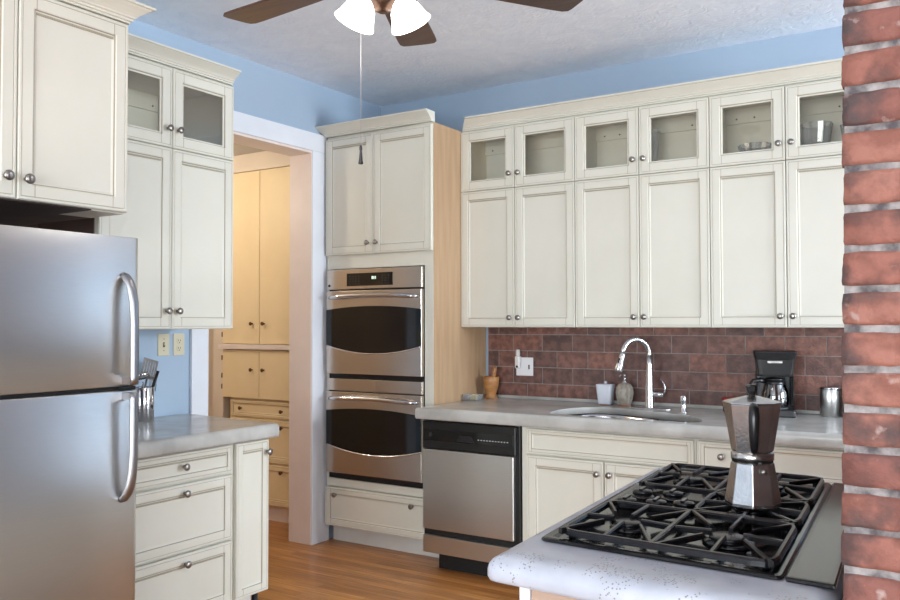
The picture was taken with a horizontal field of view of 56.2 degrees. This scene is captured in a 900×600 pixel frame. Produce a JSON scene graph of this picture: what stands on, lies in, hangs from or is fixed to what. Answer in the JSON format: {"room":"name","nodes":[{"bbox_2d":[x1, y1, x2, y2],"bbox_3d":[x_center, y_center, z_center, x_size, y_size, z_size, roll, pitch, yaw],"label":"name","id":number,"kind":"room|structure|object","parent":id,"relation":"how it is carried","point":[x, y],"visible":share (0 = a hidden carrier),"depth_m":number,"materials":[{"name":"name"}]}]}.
{"room":"kitchen","nodes":[
{"label":"kitchen","id":0,"kind":"room"},
{"bbox_2d":[208,329,213,415],"bbox_3d":[-1.349,0.266,6.700,1.889,2.635,0.130,-1,-2,33],"label":"wall","id":1,"kind":"structure","parent":0,"point":[210,365],"depth_m":7.03,"materials":[{"name":"paint"}]},
{"bbox_2d":[233,143,265,155],"bbox_3d":[-2.131,-1.110,5.615,1.989,0.060,2.900,-1,-2,33],"label":"ceiling","id":2,"kind":"structure","parent":0,"point":[238,149],"depth_m":6.04,"materials":[{"name":"beige paint"}]},
{"bbox_2d":[128,20,380,537],"bbox_3d":[-3.050,-0.009,2.152,0.165,2.945,9.528,-1,-2,33],"label":"wall","id":3,"kind":"structure","parent":0,"point":[261,91],"depth_m":4.95,"materials":[{"name":"blue paint"}]},
{"bbox_2d":[21,224,37,227],"bbox_3d":[-2.305,-0.186,3.149,0.014,1.450,1.603,-1,-2,33],"label":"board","id":4,"kind":"object","parent":3,"relation":"attached to","point":[33,225],"visible":0.02,"depth_m":3.80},
{"bbox_2d":[0,0,127,225],"bbox_3d":[-1.781,-0.620,2.857,1.190,0.655,0.778,-1,-2,33],"label":"upper cabinet","id":5,"kind":"object","parent":3,"relation":"attached to","point":[64,67],"visible":1,"depth_m":2.69,"materials":[{"name":"beige paint"}]},
{"bbox_2d":[57,0,155,24],"bbox_3d":[-1.785,-0.978,2.855,1.231,0.060,0.934,-1,-2,33],"label":"crown molding","id":6,"kind":"structure","parent":5,"relation":"on","point":[123,11],"depth_m":2.83,"materials":[{"name":"beige paint"}]},
{"bbox_2d":[38,54,233,329],"bbox_3d":[-1.468,-0.474,4.029,0.481,1.227,0.766,-1,-2,33],"label":"upper cabinet","id":7,"kind":"object","parent":3,"relation":"attached to","point":[179,213],"visible":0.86,"depth_m":3.98,"materials":[{"name":"beige paint"}]},
{"bbox_2d":[128,33,240,85],"bbox_3d":[-1.331,-1.126,3.862,0.096,0.064,0.914,-1,-2,33],"label":"crown molding","id":8,"kind":"structure","parent":7,"relation":"on","point":[140,47],"depth_m":3.95,"materials":[{"name":"beige paint"}]},
{"bbox_2d":[158,333,168,355],"bbox_3d":[-1.492,0.234,4.405,0.017,0.117,0.072,-1,-2,33],"label":"light switch","id":9,"kind":"object","parent":3,"relation":"attached to","point":[163,339],"visible":1,"depth_m":4.40,"materials":[{"name":"beige plastic"}]},
{"bbox_2d":[173,333,183,355],"bbox_3d":[-1.443,0.236,4.490,0.009,0.117,0.072,-1,-2,33],"label":"outlet","id":10,"kind":"object","parent":3,"relation":"attached to","point":[178,338],"visible":1,"depth_m":4.48,"materials":[{"name":"beige plastic"}]},
{"bbox_2d":[189,111,328,544],"bbox_3d":[-1.094,0.230,5.021,0.024,2.615,1.122,-1,-2,33],"label":"trim","id":11,"kind":"structure","parent":3,"relation":"attached to","point":[247,124],"depth_m":5.37,"materials":[{"name":"white paint"}]},
{"bbox_2d":[233,131,311,544],"bbox_3d":[-1.186,0.288,5.048,0.187,2.502,0.872,-1,-2,33],"label":"trim","id":12,"kind":"structure","parent":3,"relation":"attached to","point":[300,159],"depth_m":5.39,"materials":[{"name":"paint"}]},
{"bbox_2d":[251,520,519,599],"bbox_3d":[-0.773,1.446,0.697,9.300,0.050,9.600,-1,-2,33],"label":"floor","id":13,"kind":"structure","parent":0,"point":[331,569],"depth_m":4.66,"materials":[{"name":"brown wood"}]},
{"bbox_2d":[0,225,138,599],"bbox_3d":[-1.512,0.636,2.562,0.858,1.673,0.766,-1,-2,33],"label":"refrigerator","id":14,"kind":"object","parent":13,"relation":"on","point":[69,303],"visible":1,"depth_m":2.48,"materials":[{"name":"silver metal"}]},
{"bbox_2d":[135,444,232,599],"bbox_3d":[-1.468,1.079,3.756,0.725,0.852,0.722,-1,-2,33],"label":"base cabinet","id":15,"kind":"object","parent":13,"relation":"on","point":[183,544],"visible":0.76,"depth_m":3.65,"materials":[{"name":"beige paint"}]},
{"bbox_2d":[138,414,278,458],"bbox_3d":[-1.447,0.620,3.782,0.748,0.065,1.309,-1,-2,33],"label":"countertop","id":16,"kind":"structure","parent":15,"relation":"on","point":[164,435],"depth_m":3.82,"materials":[{"name":"stone"}]},
{"bbox_2d":[136,386,153,421],"bbox_3d":[-1.513,0.514,4.166,0.098,0.168,0.098,-1,-2,33],"label":"utensil crock","id":17,"kind":"object","parent":16,"relation":"on","point":[146,395],"visible":0.79,"depth_m":4.13,"materials":[{"name":"metal"}]},
{"bbox_2d":[139,372,149,387],"bbox_3d":[-1.508,0.470,4.127,0.071,0.235,0.071,1,-2,-35],"label":"ladle","id":18,"kind":"object","parent":17,"relation":"in","point":[142,376],"visible":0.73,"depth_m":4.11,"materials":[{"name":"metal"}]},
{"bbox_2d":[141,357,158,387],"bbox_3d":[-1.509,0.438,4.211,0.016,0.305,0.128,-1,-2,26],"label":"slotted turner","id":19,"kind":"object","parent":17,"relation":"in","point":[146,360],"visible":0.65,"depth_m":4.22,"materials":[{"name":"silver metal"}]},
{"bbox_2d":[151,371,159,386],"bbox_3d":[-1.486,0.470,4.179,0.090,0.239,0.018,1,-2,-34],"label":"utensil","id":20,"kind":"object","parent":17,"relation":"in","point":[157,372],"visible":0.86,"depth_m":4.19,"materials":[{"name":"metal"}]},
{"bbox_2d":[213,151,289,522],"bbox_3d":[-1.263,0.254,6.231,0.940,2.634,0.526,-1,-2,33],"label":"tall cabinet","id":21,"kind":"object","parent":13,"relation":"on","point":[251,357],"visible":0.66,"depth_m":6.01,"materials":[{"name":"paint"}]},
{"bbox_2d":[230,439,272,599],"bbox_3d":[-1.212,1.089,4.157,0.725,0.852,0.226,-1,-2,33],"label":"base cabinet","id":22,"kind":"object","parent":13,"relation":"on","point":[250,472],"visible":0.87,"depth_m":3.98,"materials":[{"name":"beige paint"}]},
{"bbox_2d":[325,122,485,557],"bbox_3d":[-0.293,0.248,5.461,0.829,2.600,0.666,-1,-2,33],"label":"tall cabinet","id":23,"kind":"object","parent":13,"relation":"on","point":[401,207],"visible":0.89,"depth_m":5.19,"materials":[{"name":"beige paint"}]},
{"bbox_2d":[315,108,434,137],"bbox_3d":[-0.469,-1.089,5.284,0.891,0.063,0.181,-1,-2,33],"label":"crown molding","id":24,"kind":"structure","parent":23,"relation":"on","point":[420,116],"depth_m":5.20,"materials":[{"name":"beige paint"}]},
{"bbox_2d":[326,266,424,488],"bbox_3d":[-0.372,0.469,5.376,0.740,1.323,0.515,-1,-2,33],"label":"double oven","id":25,"kind":"object","parent":23,"relation":"in","point":[375,317],"visible":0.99,"depth_m":5.19,"materials":[{"name":"silver metal"}]},
{"bbox_2d":[423,419,522,576],"bbox_3d":[0.260,1.107,4.875,0.622,0.848,0.597,-1,-2,33],"label":"dishwasher","id":26,"kind":"object","parent":13,"relation":"on","point":[473,499],"visible":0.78,"depth_m":4.63,"materials":[{"name":"silver metal"}]},
{"bbox_2d":[520,587,579,599],"bbox_3d":[0.674,1.025,2.085,0.586,0.861,1.249,-1,-2,29],"label":"base cabinet","id":27,"kind":"object","parent":13,"relation":"on","point":[525,594],"visible":0.02,"depth_m":1.72,"materials":[{"name":"beige paint"}]},
{"bbox_2d":[488,468,843,599],"bbox_3d":[0.655,0.566,2.114,0.742,0.056,1.293,-1,-2,33],"label":"countertop","id":28,"kind":"structure","parent":27,"relation":"on","point":[537,564],"depth_m":1.64,"materials":[{"name":"white stone"}]},
{"bbox_2d":[541,463,830,579],"bbox_3d":[0.662,0.524,2.176,0.512,0.031,1.112,-1,-2,29],"label":"gas cooktop","id":29,"kind":"object","parent":28,"relation":"in","point":[679,513],"visible":0.91,"depth_m":1.94,"materials":[{"name":"black metal"}]},
{"bbox_2d":[722,384,781,509],"bbox_3d":[0.743,0.357,2.077,0.152,0.297,0.146,1,-2,-31],"label":"moka pot","id":30,"kind":"object","parent":29,"relation":"on","point":[752,421],"visible":1,"depth_m":2.04,"materials":[{"name":"metal"}]},
{"bbox_2d":[785,483,843,589],"bbox_3d":[0.910,0.529,2.002,0.089,0.010,1.064,-1,-2,29],"label":"downdraft vent","id":31,"kind":"object","parent":28,"relation":"on","point":[817,562],"visible":0.73,"depth_m":1.74,"materials":[{"name":"grey metal"}]},
{"bbox_2d":[522,426,696,540],"bbox_3d":[0.965,1.095,4.529,0.928,0.852,0.805,-1,-2,33],"label":"base cabinet","id":32,"kind":"object","parent":13,"relation":"on","point":[564,472],"visible":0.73,"depth_m":4.30,"materials":[{"name":"beige paint"}]},
{"bbox_2d":[415,397,843,449],"bbox_3d":[1.419,0.627,4.260,3.329,0.065,0.823,-1,-2,33],"label":"countertop","id":33,"kind":"structure","parent":32,"relation":"on","point":[805,430],"depth_m":4.35,"materials":[{"name":"stone"}]},
{"bbox_2d":[462,394,481,400],"bbox_3d":[0.140,0.604,5.231,0.110,0.038,0.070,-1,-2,33],"label":"glass dish","id":34,"kind":"object","parent":33,"relation":"on","point":[465,396],"visible":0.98,"depth_m":5.23,"materials":[{"name":"clear glass"}]},
{"bbox_2d":[470,394,476,399],"bbox_3d":[0.150,0.602,5.223,0.040,0.030,0.038,-1,-2,33],"label":"butter block","id":35,"kind":"object","parent":34,"relation":"in","point":[472,397],"visible":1,"depth_m":5.21,"materials":[{"name":"yellow food"}]},
{"bbox_2d":[483,376,498,398],"bbox_3d":[0.262,0.557,5.373,0.104,0.140,0.104,-1,-2,33],"label":"mortar","id":36,"kind":"object","parent":33,"relation":"on","point":[491,384],"visible":0.98,"depth_m":5.34,"materials":[{"name":"brown wood"}]},
{"bbox_2d":[491,366,496,376],"bbox_3d":[0.272,0.498,5.365,0.066,0.157,0.040,-1,-2,33],"label":"pestle","id":37,"kind":"object","parent":36,"relation":"in","point":[494,367],"visible":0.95,"depth_m":5.34,"materials":[{"name":"brown wood"}]},
{"bbox_2d":[596,381,614,404],"bbox_3d":[0.910,0.544,4.934,0.100,0.140,0.080,-1,-2,33],"label":"tumbler","id":38,"kind":"object","parent":33,"relation":"on","point":[605,392],"visible":1,"depth_m":4.90,"materials":[{"name":"ceramic"}]},
{"bbox_2d":[616,374,633,405],"bbox_3d":[1.010,0.520,4.877,0.105,0.184,0.105,-1,-2,33],"label":"pump bottle","id":39,"kind":"object","parent":33,"relation":"on","point":[624,390],"visible":0.98,"depth_m":4.84,"materials":[{"name":"ceramic"}]},
{"bbox_2d":[569,413,683,421],"bbox_3d":[0.961,0.749,4.451,0.887,0.226,0.530,-1,-2,33],"label":"sink","id":40,"kind":"object","parent":33,"relation":"in","point":[582,414],"visible":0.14,"depth_m":4.74,"materials":[{"name":"metal"}]},
{"bbox_2d":[614,337,671,409],"bbox_3d":[1.065,0.405,4.653,0.269,0.401,0.208,-1,-2,33],"label":"faucet","id":41,"kind":"object","parent":33,"relation":"on","point":[649,386],"visible":1,"depth_m":4.69,"materials":[{"name":"silver metal"}]},
{"bbox_2d":[485,394,842,415],"bbox_3d":[1.654,0.593,4.577,3.375,0.018,0.018,-1,-2,33],"label":"backsplash ledge","id":42,"kind":"object","parent":33,"relation":"on","point":[498,395],"visible":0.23,"depth_m":4.94,"materials":[{"name":"stone"}]},
{"bbox_2d":[680,395,686,412],"bbox_3d":[1.240,0.555,4.490,0.040,0.092,0.056,-1,-2,33],"label":"soap dispenser","id":43,"kind":"object","parent":33,"relation":"on","point":[683,398],"visible":1,"depth_m":4.49,"materials":[{"name":"silver metal"}]},
{"bbox_2d":[722,397,735,412],"bbox_3d":[1.500,0.559,4.490,0.102,0.083,0.102,-1,-2,33],"label":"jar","id":44,"kind":"object","parent":33,"relation":"on","point":[723,398],"visible":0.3,"depth_m":4.48,"materials":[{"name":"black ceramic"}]},
{"bbox_2d":[753,350,796,417],"bbox_3d":[1.691,0.430,4.394,0.211,0.334,0.263,-1,-2,20],"label":"coffee maker","id":45,"kind":"object","parent":33,"relation":"on","point":[769,363],"visible":0.66,"depth_m":4.29,"materials":[{"name":"black plastic"}]},
{"bbox_2d":[746,377,788,407],"bbox_3d":[1.642,0.476,4.364,0.209,0.151,0.136,-1,-2,20],"label":"carafe","id":46,"kind":"object","parent":45,"relation":"on","point":[774,388],"visible":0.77,"depth_m":4.31,"materials":[{"name":"clear glass"}]},
{"bbox_2d":[819,386,840,416],"bbox_3d":[1.949,0.520,4.322,0.104,0.150,0.104,-1,-2,33],"label":"canister","id":47,"kind":"object","parent":33,"relation":"on","point":[830,396],"visible":1,"depth_m":4.28,"materials":[{"name":"silver metal"}]},
{"bbox_2d":[697,439,843,484],"bbox_3d":[1.746,1.080,4.028,0.924,0.852,0.805,-1,-2,33],"label":"base cabinet","id":48,"kind":"object","parent":13,"relation":"on","point":[824,463],"visible":0.14,"depth_m":3.75,"materials":[{"name":"beige paint"}]},
{"bbox_2d":[134,0,843,106],"bbox_3d":[0.016,-1.568,0.268,7.411,0.060,9.600,-1,-2,33],"label":"ceiling","id":49,"kind":"structure","parent":0,"point":[480,44],"depth_m":4.55,"materials":[{"name":"paint"}]},
{"bbox_2d":[223,0,582,164],"bbox_3d":[-0.209,-0.945,2.628,1.418,1.056,1.323,-1,-2,33],"label":"ceiling fan","id":50,"kind":"object","parent":49,"relation":"hanging from","point":[408,21],"visible":1,"depth_m":2.86,"materials":[{"name":"brown wood"}]},
{"bbox_2d":[335,0,374,34],"bbox_3d":[-0.297,-0.895,2.617,0.125,0.125,0.128,-1,-2,33],"label":"shade","id":51,"kind":"object","parent":50,"relation":"attached to","point":[359,15],"depth_m":2.60,"materials":[{"name":"white glass"}]},
{"bbox_2d":[391,0,430,34],"bbox_3d":[-0.121,-0.895,2.633,0.124,0.125,0.128,-1,-2,33],"label":"shade","id":52,"kind":"object","parent":50,"relation":"attached to","point":[407,16],"depth_m":2.60,"materials":[{"name":"white glass"}]},
{"bbox_2d":[381,26,843,414],"bbox_3d":[2.643,0.032,4.071,7.346,2.945,0.150,-1,-2,33],"label":"wall","id":53,"kind":"structure","parent":0,"point":[451,111],"depth_m":5.00,"materials":[{"name":"blue paint"}]},
{"bbox_2d":[461,116,575,326],"bbox_3d":[0.467,-0.447,5.183,0.773,1.227,0.342,-1,-2,33],"label":"upper cabinet","id":54,"kind":"object","parent":53,"relation":"attached to","point":[518,180],"visible":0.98,"depth_m":5.08,"materials":[{"name":"beige paint"}]},
{"bbox_2d":[462,58,841,131],"bbox_3d":[1.036,-1.113,4.667,2.310,0.072,0.105,-1,-2,33],"label":"crown molding","id":55,"kind":"structure","parent":54,"relation":"on","point":[827,69],"depth_m":4.57,"materials":[{"name":"beige paint"}]},
{"bbox_2d":[575,96,711,327],"bbox_3d":[1.117,-0.459,4.766,0.772,1.227,0.342,-1,-2,33],"label":"upper cabinet","id":56,"kind":"object","parent":53,"relation":"attached to","point":[643,241],"visible":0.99,"depth_m":4.66,"materials":[{"name":"beige paint"}]},
{"bbox_2d":[653,129,660,160],"bbox_3d":[1.119,-0.826,4.716,0.107,0.235,0.107,-1,-2,33],"label":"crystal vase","id":57,"kind":"object","parent":56,"relation":"in","point":[658,131],"visible":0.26,"depth_m":4.71,"materials":[{"name":"clear glass"}]},
{"bbox_2d":[488,327,843,411],"bbox_3d":[1.666,0.376,4.594,3.365,0.454,0.009,-1,-2,33],"label":"tile backsplash","id":58,"kind":"structure","parent":53,"relation":"attached to","point":[704,365],"depth_m":4.87,"materials":[{"name":"tile"}]},
{"bbox_2d":[516,357,532,375],"bbox_3d":[0.473,0.421,5.343,0.120,0.116,0.008,-1,-2,33],"label":"outlet","id":59,"kind":"object","parent":58,"relation":"attached to","point":[526,369],"visible":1,"depth_m":5.34,"materials":[{"name":"white plastic"}]},
{"bbox_2d":[515,349,520,367],"bbox_3d":[0.430,0.374,5.348,0.036,0.120,0.034,-1,-2,33],"label":"plug","id":60,"kind":"object","parent":59,"relation":"attached to","point":[517,357],"visible":1,"depth_m":5.34,"materials":[{"name":"white plastic"}]},
{"bbox_2d":[527,361,530,371],"bbox_3d":[0.499,0.421,5.324,0.028,0.068,0.002,-1,-2,33],"label":"receptacle","id":61,"kind":"object","parent":59,"relation":"attached to","point":[528,362],"depth_m":5.32,"materials":[{"name":"white plastic"}]},
{"bbox_2d":[709,77,843,327],"bbox_3d":[1.764,-0.472,4.351,0.765,1.227,0.342,-1,-2,33],"label":"upper cabinet","id":62,"kind":"object","parent":53,"relation":"attached to","point":[777,212],"visible":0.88,"depth_m":4.28,"materials":[{"name":"beige paint"}]},
{"bbox_2d":[737,142,771,151],"bbox_3d":[1.608,-0.766,4.440,0.176,0.098,0.180,-1,-2,33],"label":"dish","id":63,"kind":"object","parent":62,"relation":"in","point":[750,143],"visible":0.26,"depth_m":4.40,"materials":[{"name":"glass"}]},
{"bbox_2d":[800,120,832,144],"bbox_3d":[1.855,-0.807,4.279,0.162,0.170,0.170,-1,-2,33],"label":"drinking glass","id":64,"kind":"object","parent":62,"relation":"in","point":[821,133],"visible":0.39,"depth_m":4.27,"materials":[{"name":"clear glass"}]},
{"bbox_2d":[840,124,843,135],"bbox_3d":[2.006,-0.799,4.200,0.111,0.150,0.111,-1,-2,33],"label":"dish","id":65,"kind":"object","parent":62,"relation":"in","point":[841,126],"visible":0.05,"depth_m":4.21,"materials":[{"name":"glass"}]},
{"bbox_2d":[841,0,899,599],"bbox_3d":[1.303,-0.025,1.843,0.678,2.944,1.393,-1,-2,33],"label":"brick pillar","id":66,"kind":"structure","parent":0,"point":[870,154],"depth_m":1.41,"materials":[{"name":"red brick"}]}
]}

